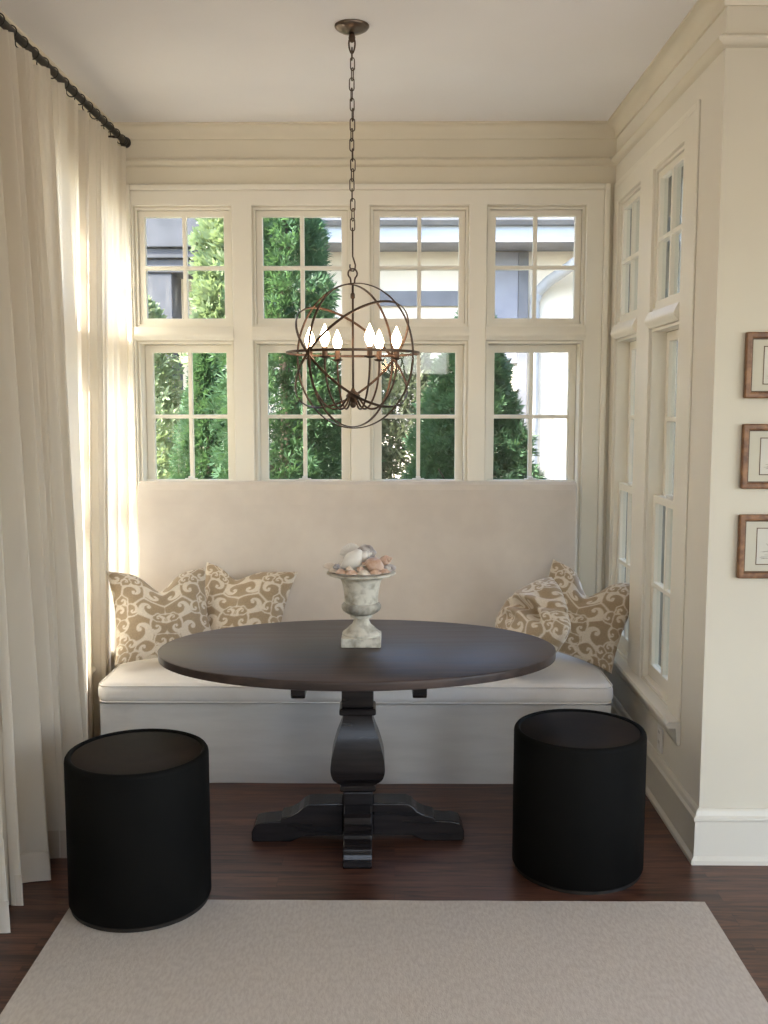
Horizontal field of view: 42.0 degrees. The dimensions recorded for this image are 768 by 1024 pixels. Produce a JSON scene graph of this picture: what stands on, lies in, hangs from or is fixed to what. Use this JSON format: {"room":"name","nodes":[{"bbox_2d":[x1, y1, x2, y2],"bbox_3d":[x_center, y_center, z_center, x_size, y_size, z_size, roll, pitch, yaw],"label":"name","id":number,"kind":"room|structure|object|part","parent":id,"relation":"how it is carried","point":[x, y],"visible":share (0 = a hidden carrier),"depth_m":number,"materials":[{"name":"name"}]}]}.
{"room":"dining room","nodes":[
{"label":"dining room","id":0,"kind":"room"},
{"bbox_2d":[0,0,696,121],"bbox_3d":[1.089,-1.587,1.101,5.550,0.150,8.250,0,6,1],"label":"ceiling","id":1,"kind":"structure","parent":0,"point":[136,60],"depth_m":3.99,"materials":[{"name":"paint"}]},
{"bbox_2d":[286,19,419,428],"bbox_3d":[-0.118,-1.053,3.751,0.508,1.475,0.508,-2,6,-20],"label":"orb chandelier","id":2,"kind":"object","parent":1,"relation":"hanging from","point":[350,27],"visible":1,"depth_m":3.74,"materials":[{"name":"metal"}]},
{"bbox_3d":[-0.283,-0.663,3.812,0.037,0.083,0.037,1,6,7],"label":"bulb","id":3,"kind":"part","parent":2,"relation":"part of","materials":[{"name":"white glass"}]},
{"bbox_3d":[-0.217,-0.647,3.660,0.037,0.083,0.037,5,8,36],"label":"bulb","id":4,"kind":"part","parent":2,"relation":"part of","materials":[{"name":"white glass"}]},
{"bbox_3d":[-0.210,-0.486,3.822,0.156,0.191,0.008,1,6,7],"label":"candle arm","id":5,"kind":"part","parent":2,"relation":"part of","materials":[{"name":"metal"}]},
{"bbox_3d":[-0.173,-0.477,3.738,0.008,0.191,0.156,5,8,36],"label":"candle arm","id":6,"kind":"part","parent":2,"relation":"part of","materials":[{"name":"metal"}]},
{"bbox_3d":[-0.184,-0.677,3.944,0.037,0.083,0.037,-3,7,-23],"label":"bulb","id":7,"kind":"part","parent":2,"relation":"part of","materials":[{"name":"white glass"}]},
{"bbox_3d":[-0.155,-0.494,3.896,0.008,0.191,0.156,-3,7,-23],"label":"candle arm","id":8,"kind":"part","parent":2,"relation":"part of","materials":[{"name":"metal"}]},
{"bbox_3d":[-0.118,-1.743,3.677,0.026,0.031,0.026,0,6,1],"label":"canopy knob","id":9,"kind":"part","parent":2,"relation":"part of","materials":[{"name":"metal"}]},
{"bbox_3d":[-0.118,-1.382,3.716,0.022,0.664,0.020,3,7,24],"label":"chain","id":10,"kind":"part","parent":2,"relation":"part of","materials":[{"name":"metal"}]},
{"bbox_3d":[-0.118,-0.651,3.794,0.009,0.420,0.009,0,6,1],"label":"stem","id":11,"kind":"part","parent":2,"relation":"part of","materials":[{"name":"metal"}]},
{"bbox_3d":[-0.081,-0.476,3.727,0.008,0.191,0.156,-3,7,-23],"label":"candle arm","id":12,"kind":"part","parent":2,"relation":"part of","materials":[{"name":"metal"}]},
{"bbox_3d":[-0.063,-0.493,3.885,0.008,0.191,0.156,5,8,36],"label":"candle arm","id":13,"kind":"part","parent":2,"relation":"part of","materials":[{"name":"metal"}]},
{"bbox_3d":[-0.052,-0.645,3.641,0.037,0.083,0.037,-3,7,-23],"label":"bulb","id":14,"kind":"part","parent":2,"relation":"part of","materials":[{"name":"white glass"}]},
{"bbox_3d":[-0.026,-0.484,3.801,0.156,0.191,0.008,1,6,7],"label":"candle arm","id":15,"kind":"part","parent":2,"relation":"part of","materials":[{"name":"metal"}]},
{"bbox_3d":[-0.019,-0.675,3.925,0.037,0.083,0.037,5,8,36],"label":"bulb","id":16,"kind":"part","parent":2,"relation":"part of","materials":[{"name":"white glass"}]},
{"bbox_3d":[0.047,-0.659,3.774,0.037,0.083,0.037,1,6,7],"label":"bulb","id":17,"kind":"part","parent":2,"relation":"part of","materials":[{"name":"white glass"}]},
{"bbox_2d":[117,139,616,672],"bbox_3d":[-0.118,-0.427,5.236,2.950,3.036,0.200,0,6,1],"label":"wall","id":18,"kind":"structure","parent":0,"point":[386,147],"depth_m":5.00,"materials":[{"name":"paint"}]},
{"bbox_2d":[134,207,235,480],"bbox_3d":[-1.012,-0.448,5.220,0.487,2.197,0.146,0,6,1],"label":"window","id":19,"kind":"structure","parent":18,"relation":"in","point":[146,350],"depth_m":5.12,"materials":[{"name":"paint"}]},
{"bbox_3d":[-1.012,-1.242,5.103,0.464,0.566,0.034,0,6,1],"label":"transom sash","id":20,"kind":"part","parent":19,"relation":"part of","materials":[{"name":"glass"}]},
{"bbox_3d":[-1.011,-0.504,5.253,0.464,0.736,0.034,0,6,1],"label":"sash","id":21,"kind":"part","parent":19,"relation":"part of","materials":[{"name":"paint"}]},
{"bbox_3d":[-1.012,0.230,5.293,0.464,0.808,0.034,0,6,1],"label":"sash","id":22,"kind":"part","parent":19,"relation":"part of","materials":[{"name":"paint"}]},
{"bbox_2d":[253,207,350,480],"bbox_3d":[-0.415,-0.447,5.214,0.487,2.197,0.146,0,6,1],"label":"window","id":23,"kind":"structure","parent":18,"relation":"in","point":[262,348],"depth_m":5.11,"materials":[{"name":"paint"}]},
{"bbox_3d":[-0.415,-1.242,5.097,0.464,0.566,0.034,0,6,1],"label":"transom sash","id":24,"kind":"part","parent":23,"relation":"part of","materials":[{"name":"paint"}]},
{"bbox_3d":[-0.414,-0.504,5.246,0.464,0.736,0.034,0,6,1],"label":"sash","id":25,"kind":"part","parent":23,"relation":"part of","materials":[{"name":"paint"}]},
{"bbox_3d":[-0.415,0.231,5.286,0.464,0.808,0.034,0,6,1],"label":"sash","id":26,"kind":"part","parent":23,"relation":"part of","materials":[{"name":"paint"}]},
{"bbox_2d":[134,326,585,340],"bbox_3d":[-0.124,-0.904,5.063,2.279,0.068,0.043,0,6,1],"label":"trim","id":27,"kind":"structure","parent":18,"relation":"attached to","point":[506,332],"depth_m":5.05,"materials":[{"name":"paint"}]},
{"bbox_2d":[126,183,610,596],"bbox_3d":[-0.086,-0.406,5.126,2.370,2.417,0.022,0,6,1],"label":"trim","id":28,"kind":"structure","parent":18,"relation":"attached to","point":[241,202],"depth_m":5.04,"materials":[{"name":"paint"}]},
{"bbox_2d":[371,207,467,480],"bbox_3d":[0.179,-0.447,5.207,0.487,2.197,0.146,0,6,1],"label":"window","id":29,"kind":"structure","parent":18,"relation":"in","point":[459,348],"depth_m":5.10,"materials":[{"name":"paint"}]},
{"bbox_3d":[0.180,-0.503,5.240,0.464,0.736,0.034,0,6,1],"label":"sash","id":30,"kind":"part","parent":29,"relation":"part of","materials":[{"name":"paint"}]},
{"bbox_3d":[0.179,0.231,5.280,0.464,0.808,0.034,0,6,1],"label":"sash","id":31,"kind":"part","parent":29,"relation":"part of","materials":[{"name":"paint"}]},
{"bbox_3d":[0.179,-1.241,5.090,0.464,0.566,0.034,0,6,1],"label":"transom sash","id":32,"kind":"part","parent":29,"relation":"part of","materials":[{"name":"glass"}]},
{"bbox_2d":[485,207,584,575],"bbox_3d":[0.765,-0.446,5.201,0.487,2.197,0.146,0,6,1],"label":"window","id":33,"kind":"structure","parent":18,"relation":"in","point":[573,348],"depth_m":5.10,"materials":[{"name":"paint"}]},
{"bbox_3d":[0.765,0.232,5.274,0.464,0.808,0.034,0,6,1],"label":"sash","id":34,"kind":"part","parent":33,"relation":"part of","materials":[{"name":"paint"}]},
{"bbox_3d":[0.765,-0.502,5.233,0.464,0.736,0.034,0,6,1],"label":"sash","id":35,"kind":"part","parent":33,"relation":"part of","materials":[{"name":"paint"}]},
{"bbox_3d":[0.765,-1.240,5.084,0.464,0.566,0.034,0,6,1],"label":"transom sash","id":36,"kind":"part","parent":33,"relation":"part of","materials":[{"name":"glass"}]},
{"bbox_2d":[0,783,767,1013],"bbox_3d":[1.089,1.566,1.438,5.550,0.120,8.250,0,6,1],"label":"floor","id":37,"kind":"structure","parent":0,"point":[480,866],"depth_m":3.53,"materials":[{"name":"brown wood"}]},
{"bbox_2d":[98,481,612,783],"bbox_3d":[-0.125,0.515,4.743,2.256,1.265,0.890,0,6,1],"label":"upholstered bench","id":38,"kind":"object","parent":37,"relation":"on","point":[459,550],"visible":0.52,"depth_m":5.04,"materials":[{"name":"fabric"}]},
{"bbox_2d":[106,567,210,664],"bbox_3d":[-1.039,0.480,4.689,0.486,0.399,0.283,-3,7,-23],"label":"throw pillow","id":39,"kind":"object","parent":38,"relation":"on","point":[147,619],"visible":0.88,"depth_m":4.62,"materials":[{"name":"beige fabric"}]},
{"bbox_2d":[205,562,297,629],"bbox_3d":[-0.696,0.473,4.851,0.500,0.407,0.296,1,6,11],"label":"throw pillow","id":40,"kind":"object","parent":38,"relation":"on","point":[257,598],"visible":0.64,"depth_m":4.82,"materials":[{"name":"beige fabric"}]},
{"bbox_2d":[98,652,612,702],"bbox_3d":[-0.123,0.748,4.695,2.250,0.102,0.745,0,6,1],"label":"seat cushion","id":41,"kind":"object","parent":38,"relation":"on","point":[569,679],"depth_m":4.33,"materials":[{"name":"fabric"}]},
{"bbox_3d":[-0.138,0.464,5.132,2.222,1.246,0.107,0,6,1],"label":"backrest","id":42,"kind":"part","parent":38,"relation":"part of","materials":[{"name":"fabric"}]},
{"bbox_2d":[495,577,570,652],"bbox_3d":[0.661,0.509,4.473,0.336,0.418,0.387,1,6,8],"label":"throw pillow","id":43,"kind":"object","parent":38,"relation":"on","point":[539,608],"visible":0.62,"depth_m":4.38,"materials":[{"name":"beige fabric"}]},
{"bbox_2d":[549,559,629,673],"bbox_3d":[0.939,0.487,4.769,0.537,0.463,0.287,4,7,30],"label":"throw pillow","id":44,"kind":"object","parent":38,"relation":"on","point":[598,621],"visible":0.68,"depth_m":4.67,"materials":[{"name":"beige fabric"}]},
{"bbox_2d":[158,619,555,868],"bbox_3d":[-0.100,0.877,3.811,1.490,0.743,0.969,0,6,-1],"label":"dining table","id":45,"kind":"object","parent":37,"relation":"on","point":[299,657],"visible":1,"depth_m":3.74,"materials":[{"name":"brown wood"}]},
{"bbox_2d":[327,566,395,647],"bbox_3d":[-0.086,0.363,3.806,0.262,0.279,0.262,0,6,1],"label":"stone urn","id":46,"kind":"object","parent":45,"relation":"on","point":[361,592],"visible":0.89,"depth_m":3.75,"materials":[{"name":"grey stone"}]},
{"bbox_2d":[323,562,334,569],"bbox_3d":[-0.205,0.204,3.792,0.050,0.023,0.060,-2,6,-20],"label":"scallop shell","id":47,"kind":"object","parent":46,"relation":"on","point":[329,565],"visible":0.73,"depth_m":3.78,"materials":[{"name":"beige"}]},
{"bbox_2d":[333,564,344,569],"bbox_3d":[-0.168,0.208,3.736,0.049,0.030,0.033,0,6,-3],"label":"shell","id":48,"kind":"object","parent":46,"relation":"on","point":[336,566],"visible":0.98,"depth_m":3.72,"materials":[{"name":"grey"}]},
{"bbox_2d":[335,569,345,573],"bbox_3d":[-0.159,0.219,3.707,0.046,0.018,0.037,1,6,13],"label":"shell","id":49,"kind":"object","parent":46,"relation":"on","point":[339,571],"visible":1,"depth_m":3.70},
{"bbox_2d":[339,543,358,556],"bbox_3d":[-0.125,0.154,3.857,0.095,0.068,0.033,-1,6,-9],"label":"scallop shell","id":50,"kind":"object","parent":46,"relation":"in","point":[349,547],"visible":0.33,"depth_m":3.85,"materials":[{"name":"beige"}]},
{"bbox_2d":[345,570,356,574],"bbox_3d":[-0.122,0.222,3.686,0.037,0.018,0.046,-6,8,-42],"label":"shell","id":51,"kind":"object","parent":46,"relation":"on","point":[349,572],"visible":1,"depth_m":3.67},
{"bbox_2d":[340,549,371,570],"bbox_3d":[-0.106,0.183,3.767,0.122,0.086,0.063,-3,7,-26],"label":"shell","id":52,"kind":"object","parent":46,"relation":"on","point":[354,559],"visible":0.99,"depth_m":3.74,"materials":[{"name":"white"}]},
{"bbox_2d":[341,602,380,615],"bbox_3d":[-0.086,0.366,3.807,0.151,0.046,0.151,0,6,1],"label":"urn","id":53,"kind":"object","parent":46,"relation":"on","point":[351,608],"depth_m":3.75,"materials":[{"name":"stone"}]},
{"bbox_2d":[357,570,369,574],"bbox_3d":[-0.077,0.222,3.680,0.046,0.018,0.037,3,7,23],"label":"shell","id":54,"kind":"object","parent":46,"relation":"on","point":[362,572],"visible":1,"depth_m":3.67,"materials":[{"name":"beige"}]},
{"bbox_2d":[358,544,376,558],"bbox_3d":[-0.065,0.152,3.826,0.070,0.058,0.063,6,8,43],"label":"conch shell","id":55,"kind":"object","parent":46,"relation":"in","point":[364,547],"visible":0.6,"depth_m":3.81,"materials":[{"name":"grey"}]},
{"bbox_2d":[365,557,383,571],"bbox_3d":[-0.035,0.199,3.735,0.073,0.059,0.074,-5,8,-38],"label":"conch shell","id":56,"kind":"object","parent":46,"relation":"on","point":[372,563],"visible":0.89,"depth_m":3.71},
{"bbox_2d":[370,569,380,574],"bbox_3d":[-0.029,0.221,3.696,0.037,0.018,0.046,4,7,31],"label":"shell","id":57,"kind":"object","parent":46,"relation":"on","point":[373,572],"visible":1,"depth_m":3.68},
{"bbox_2d":[380,569,389,572],"bbox_3d":[0.005,0.217,3.727,0.037,0.018,0.046,1,6,7],"label":"shell","id":58,"kind":"object","parent":46,"relation":"in","point":[383,570],"visible":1,"depth_m":3.71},
{"bbox_2d":[380,555,392,564],"bbox_3d":[0.001,0.188,3.823,0.054,0.052,0.065,-1,6,-13],"label":"shell","id":59,"kind":"object","parent":46,"relation":"on","point":[385,559],"visible":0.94,"depth_m":3.79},
{"bbox_2d":[384,564,395,571],"bbox_3d":[0.021,0.211,3.766,0.049,0.026,0.060,2,7,21],"label":"scallop shell","id":60,"kind":"object","parent":46,"relation":"on","point":[393,567],"visible":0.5,"depth_m":3.76,"materials":[{"name":"grey"}]},
{"bbox_2d":[0,900,767,1023],"bbox_3d":[0.000,1.462,1.806,2.100,0.008,3.081,0,6,1],"label":"area rug","id":61,"kind":"object","parent":37,"relation":"on","point":[229,961],"visible":0.95,"depth_m":2.95,"materials":[{"name":"beige carpet"}]},
{"bbox_2d":[64,728,210,932],"bbox_3d":[-0.813,1.038,3.323,0.464,0.511,0.464,0,6,1],"label":"stool","id":62,"kind":"object","parent":61,"relation":"on","point":[137,801],"visible":1,"depth_m":3.14,"materials":[{"name":"black leather"}]},
{"bbox_3d":[-0.813,0.799,3.298,0.418,0.026,0.418,0,6,1],"label":"seat","id":63,"kind":"part","parent":62,"relation":"part of","materials":[{"name":"brown leather"}]},
{"bbox_2d":[512,709,646,894],"bbox_3d":[0.696,1.019,3.581,0.464,0.511,0.464,-3,7,-30],"label":"stool","id":64,"kind":"object","parent":37,"relation":"on","point":[579,775],"visible":1,"depth_m":3.39,"materials":[{"name":"black leather"}]},
{"bbox_3d":[0.696,0.780,3.556,0.418,0.026,0.418,-3,7,-30],"label":"seat","id":65,"kind":"part","parent":64,"relation":"part of","materials":[{"name":"brown leather"}]},
{"bbox_2d":[604,7,726,806],"bbox_3d":[1.199,-0.327,4.297,0.104,3.036,1.660,0,6,1],"label":"wall","id":66,"kind":"structure","parent":0,"point":[684,760],"depth_m":3.64,"materials":[{"name":"paint"}]},
{"bbox_2d":[0,0,767,139],"bbox_3d":[1.089,-1.477,1.112,5.050,0.070,7.750,0,6,1],"label":"trim","id":67,"kind":"structure","parent":66,"relation":"attached to","point":[703,14],"depth_m":4.94,"materials":[{"name":"paint"}]},
{"bbox_2d":[611,185,639,660],"bbox_3d":[1.211,-0.403,4.801,0.108,2.197,0.447,0,6,1],"label":"window","id":68,"kind":"structure","parent":66,"relation":"in","point":[629,206],"depth_m":4.97,"materials":[{"name":"paint"}]},
{"bbox_3d":[1.198,0.275,4.874,0.034,0.808,0.424,0,6,1],"label":"sash","id":69,"kind":"part","parent":68,"relation":"part of","materials":[{"name":"paint"}]},
{"bbox_3d":[1.182,-1.201,4.716,0.034,0.566,0.424,0,6,1],"label":"transom sash","id":70,"kind":"part","parent":68,"relation":"part of","materials":[{"name":"paint"}]},
{"bbox_3d":[1.236,-0.456,4.795,0.034,0.736,0.424,0,6,1],"label":"sash","id":71,"kind":"part","parent":68,"relation":"part of","materials":[{"name":"paint"}]},
{"bbox_2d":[610,302,679,338],"bbox_3d":[1.135,-0.834,4.414,0.028,0.068,1.142,0,6,1],"label":"trim","id":72,"kind":"structure","parent":66,"relation":"attached to","point":[668,314],"depth_m":4.20,"materials":[{"name":"paint"}]},
{"bbox_2d":[613,652,680,745],"bbox_3d":[1.121,0.779,4.543,0.056,0.094,1.403,0,6,1],"label":"trim","id":73,"kind":"structure","parent":66,"relation":"attached to","point":[663,716],"depth_m":4.20,"materials":[{"name":"white paint"}]},
{"bbox_2d":[605,99,700,721],"bbox_3d":[1.145,-0.401,4.420,0.007,2.278,1.350,0,6,1],"label":"trim","id":74,"kind":"structure","parent":66,"relation":"attached to","point":[644,174],"depth_m":4.32,"materials":[{"name":"paint"}]},
{"bbox_2d":[657,723,662,753],"bbox_3d":[1.139,0.931,4.130,0.009,0.116,0.072,0,6,1],"label":"wall outlet","id":75,"kind":"object","parent":66,"relation":"attached to","point":[659,728],"visible":0.95,"depth_m":4.11,"materials":[{"name":"plastic"}]},
{"bbox_2d":[642,145,683,703],"bbox_3d":[1.203,-0.331,4.125,0.108,2.197,0.447,0,6,1],"label":"window","id":76,"kind":"structure","parent":66,"relation":"in","point":[668,197],"depth_m":4.29,"materials":[{"name":"paint"}]},
{"bbox_3d":[1.190,0.347,4.198,0.034,0.808,0.424,0,6,1],"label":"sash","id":77,"kind":"part","parent":76,"relation":"part of","materials":[{"name":"paint"}]},
{"bbox_3d":[1.175,-1.129,4.040,0.034,0.566,0.424,0,6,1],"label":"transom sash","id":78,"kind":"part","parent":76,"relation":"part of","materials":[{"name":"paint"}]},
{"bbox_3d":[1.228,-0.383,4.119,0.034,0.736,0.424,0,6,1],"label":"sash","id":79,"kind":"part","parent":76,"relation":"part of","materials":[{"name":"paint"}]},
{"bbox_2d":[699,6,767,807],"bbox_3d":[2.489,-0.248,3.557,2.700,3.036,0.200,0,6,1],"label":"wall","id":80,"kind":"structure","parent":0,"point":[734,745],"depth_m":3.48,"materials":[{"name":"paint"}]},
{"bbox_2d":[610,694,767,865],"bbox_3d":[2.382,1.084,4.419,2.530,0.204,1.689,0,6,1],"label":"baseboard","id":81,"kind":"structure","parent":80,"relation":"attached to","point":[705,836],"depth_m":3.61,"materials":[{"name":"paint"}]},
{"bbox_2d":[736,514,767,577],"bbox_3d":[1.398,0.120,3.495,0.320,0.225,0.022,0,6,1],"label":"framed print","id":82,"kind":"object","parent":80,"relation":"attached to","point":[752,545],"visible":1,"depth_m":3.50,"materials":[{"name":"brown wood"}]},
{"bbox_2d":[740,424,767,488],"bbox_3d":[1.398,-0.192,3.461,0.320,0.224,0.022,0,6,1],"label":"framed print","id":83,"kind":"object","parent":80,"relation":"attached to","point":[754,440],"visible":1,"depth_m":3.46,"materials":[{"name":"brown wood"}]},
{"bbox_2d":[760,438,767,473],"bbox_3d":[1.398,-0.193,3.468,0.190,0.126,0.002,0,6,1],"label":"print","id":84,"kind":"object","parent":83,"relation":"attached to","point":[763,441],"depth_m":3.47},
{"bbox_2d":[743,332,767,397],"bbox_3d":[1.398,-0.503,3.428,0.320,0.225,0.022,0,6,1],"label":"framed print","id":85,"kind":"object","parent":80,"relation":"attached to","point":[755,385],"visible":1,"depth_m":3.43,"materials":[{"name":"brown wood"}]},
{"bbox_2d":[764,347,767,383],"bbox_3d":[1.398,-0.504,3.434,0.190,0.127,0.002,0,6,1],"label":"print","id":86,"kind":"object","parent":85,"relation":"attached to","point":[765,348],"depth_m":3.43},
{"bbox_3d":[-1.537,0.004,1.199,0.200,3.036,7.950,0,6,1],"label":"wall","id":87,"kind":"structure","parent":0,"visible":0},
{"bbox_2d":[0,15,130,147],"bbox_3d":[-1.334,-1.609,3.191,0.158,0.090,3.458,0,6,1],"label":"curtain rod","id":88,"kind":"object","parent":87,"relation":"attached to","point":[18,38],"visible":0.77,"depth_m":3.94,"materials":[{"name":"metal"}]},
{"bbox_2d":[0,13,87,932],"bbox_3d":[-1.261,-0.177,3.308,0.280,2.941,1.475,0,6,1],"label":"linen curtain","id":89,"kind":"object","parent":88,"relation":"hanging from","point":[44,709],"visible":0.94,"depth_m":3.52,"materials":[{"name":"fabric"}]},
{"bbox_2d":[57,77,129,738],"bbox_3d":[-1.318,-0.315,4.594,0.150,2.941,1.030,0,6,1],"label":"linen curtain","id":90,"kind":"object","parent":88,"relation":"hanging from","point":[97,164],"visible":0.58,"depth_m":4.59,"materials":[{"name":"fabric"}]},
{"bbox_2d":[91,651,112,673],"bbox_3d":[-1.373,0.776,4.570,0.056,0.094,1.403,0,6,1],"label":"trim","id":91,"kind":"structure","parent":87,"relation":"attached to","point":[93,669],"depth_m":4.65,"materials":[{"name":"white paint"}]},
{"bbox_2d":[126,33,767,166],"bbox_3d":[1.089,-1.333,1.128,5.050,0.044,7.750,0,6,1],"label":"trim","id":92,"kind":"structure","parent":87,"relation":"attached to","point":[726,40],"depth_m":4.96,"materials":[{"name":"paint"}]},
{"label":"outside","id":93,"kind":"structure","parent":0,"visible":0},
{"bbox_3d":[0.162,0.312,14.942,40.000,0.200,18.350,0,6,1],"label":"ground","id":94,"kind":"structure","parent":93,"visible":0},
{"bbox_2d":[148,295,184,478],"bbox_3d":[-2.241,-0.585,9.312,1.005,2.889,0.962,3,7,26],"label":"shrub","id":95,"kind":"object","parent":94,"relation":"on","point":[167,400],"visible":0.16,"depth_m":9.15,"materials":[{"name":"green plant"}]},
{"bbox_2d":[167,353,226,478],"bbox_3d":[-1.412,-0.181,7.914,1.008,2.382,1.006,5,8,40],"label":"tree","id":96,"kind":"object","parent":94,"relation":"on","point":[204,376],"visible":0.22,"depth_m":7.69,"materials":[{"name":"green plant"}]},
{"bbox_2d":[173,218,288,366],"bbox_3d":[-1.318,-1.313,8.690,1.147,4.466,1.094,3,7,28],"label":"tree","id":97,"kind":"object","parent":94,"relation":"on","point":[206,285],"visible":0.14,"depth_m":8.32,"materials":[{"name":"green plant"}]},
{"bbox_2d":[202,218,385,478],"bbox_3d":[-0.687,-0.910,6.723,1.413,4.086,1.399,0,6,1],"label":"tree","id":98,"kind":"object","parent":94,"relation":"on","point":[278,241],"visible":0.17,"depth_m":6.51,"materials":[{"name":"green plant"}]},
{"bbox_2d":[269,394,341,477],"bbox_3d":[-0.706,-0.165,9.355,0.923,2.041,0.938,0,6,1],"label":"shrub","id":99,"kind":"object","parent":94,"relation":"on","point":[323,394],"visible":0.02,"depth_m":9.19,"materials":[{"name":"green plant"}]},
{"bbox_2d":[146,217,573,478],"bbox_3d":[0.633,-2.292,12.018,15.200,5.600,4.400,0,6,1],"label":"house","id":100,"kind":"structure","parent":94,"relation":"on","point":[555,235],"depth_m":10.76,"materials":[{"name":"paint"}]},
{"bbox_3d":[-2.357,-0.853,10.319,0.500,3.100,0.450,0,6,1],"label":"porch post","id":101,"kind":"part","parent":100,"relation":"part of","materials":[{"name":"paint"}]},
{"bbox_3d":[0.420,-2.301,10.789,1.100,0.160,0.042,0,6,1],"label":"window head trim","id":102,"kind":"part","parent":100,"relation":"part of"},
{"bbox_3d":[1.246,-2.201,10.793,0.392,1.180,0.037,0,6,1],"label":"gable panel","id":103,"kind":"part","parent":100,"relation":"part of","materials":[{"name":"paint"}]},
{"bbox_2d":[382,353,448,478],"bbox_3d":[0.238,-0.370,9.363,1.225,2.446,1.195,-1,6,-6],"label":"shrub","id":104,"kind":"object","parent":94,"relation":"on","point":[392,428],"visible":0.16,"depth_m":8.99,"materials":[{"name":"green plant"}]},
{"bbox_2d":[398,309,546,478],"bbox_3d":[0.674,-0.297,7.577,1.861,2.689,1.693,0,6,1],"label":"tree","id":105,"kind":"object","parent":94,"relation":"on","point":[510,444],"visible":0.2,"depth_m":7.40,"materials":[{"name":"green plant"}]},
{"bbox_2d":[673,172,682,491],"bbox_3d":[2.437,-0.878,7.925,0.400,3.660,4.100,0,6,1],"label":"wall","id":106,"kind":"structure","parent":94,"relation":"on","point":[682,172],"depth_m":7.79,"materials":[{"name":"beige paint"}]}
]}

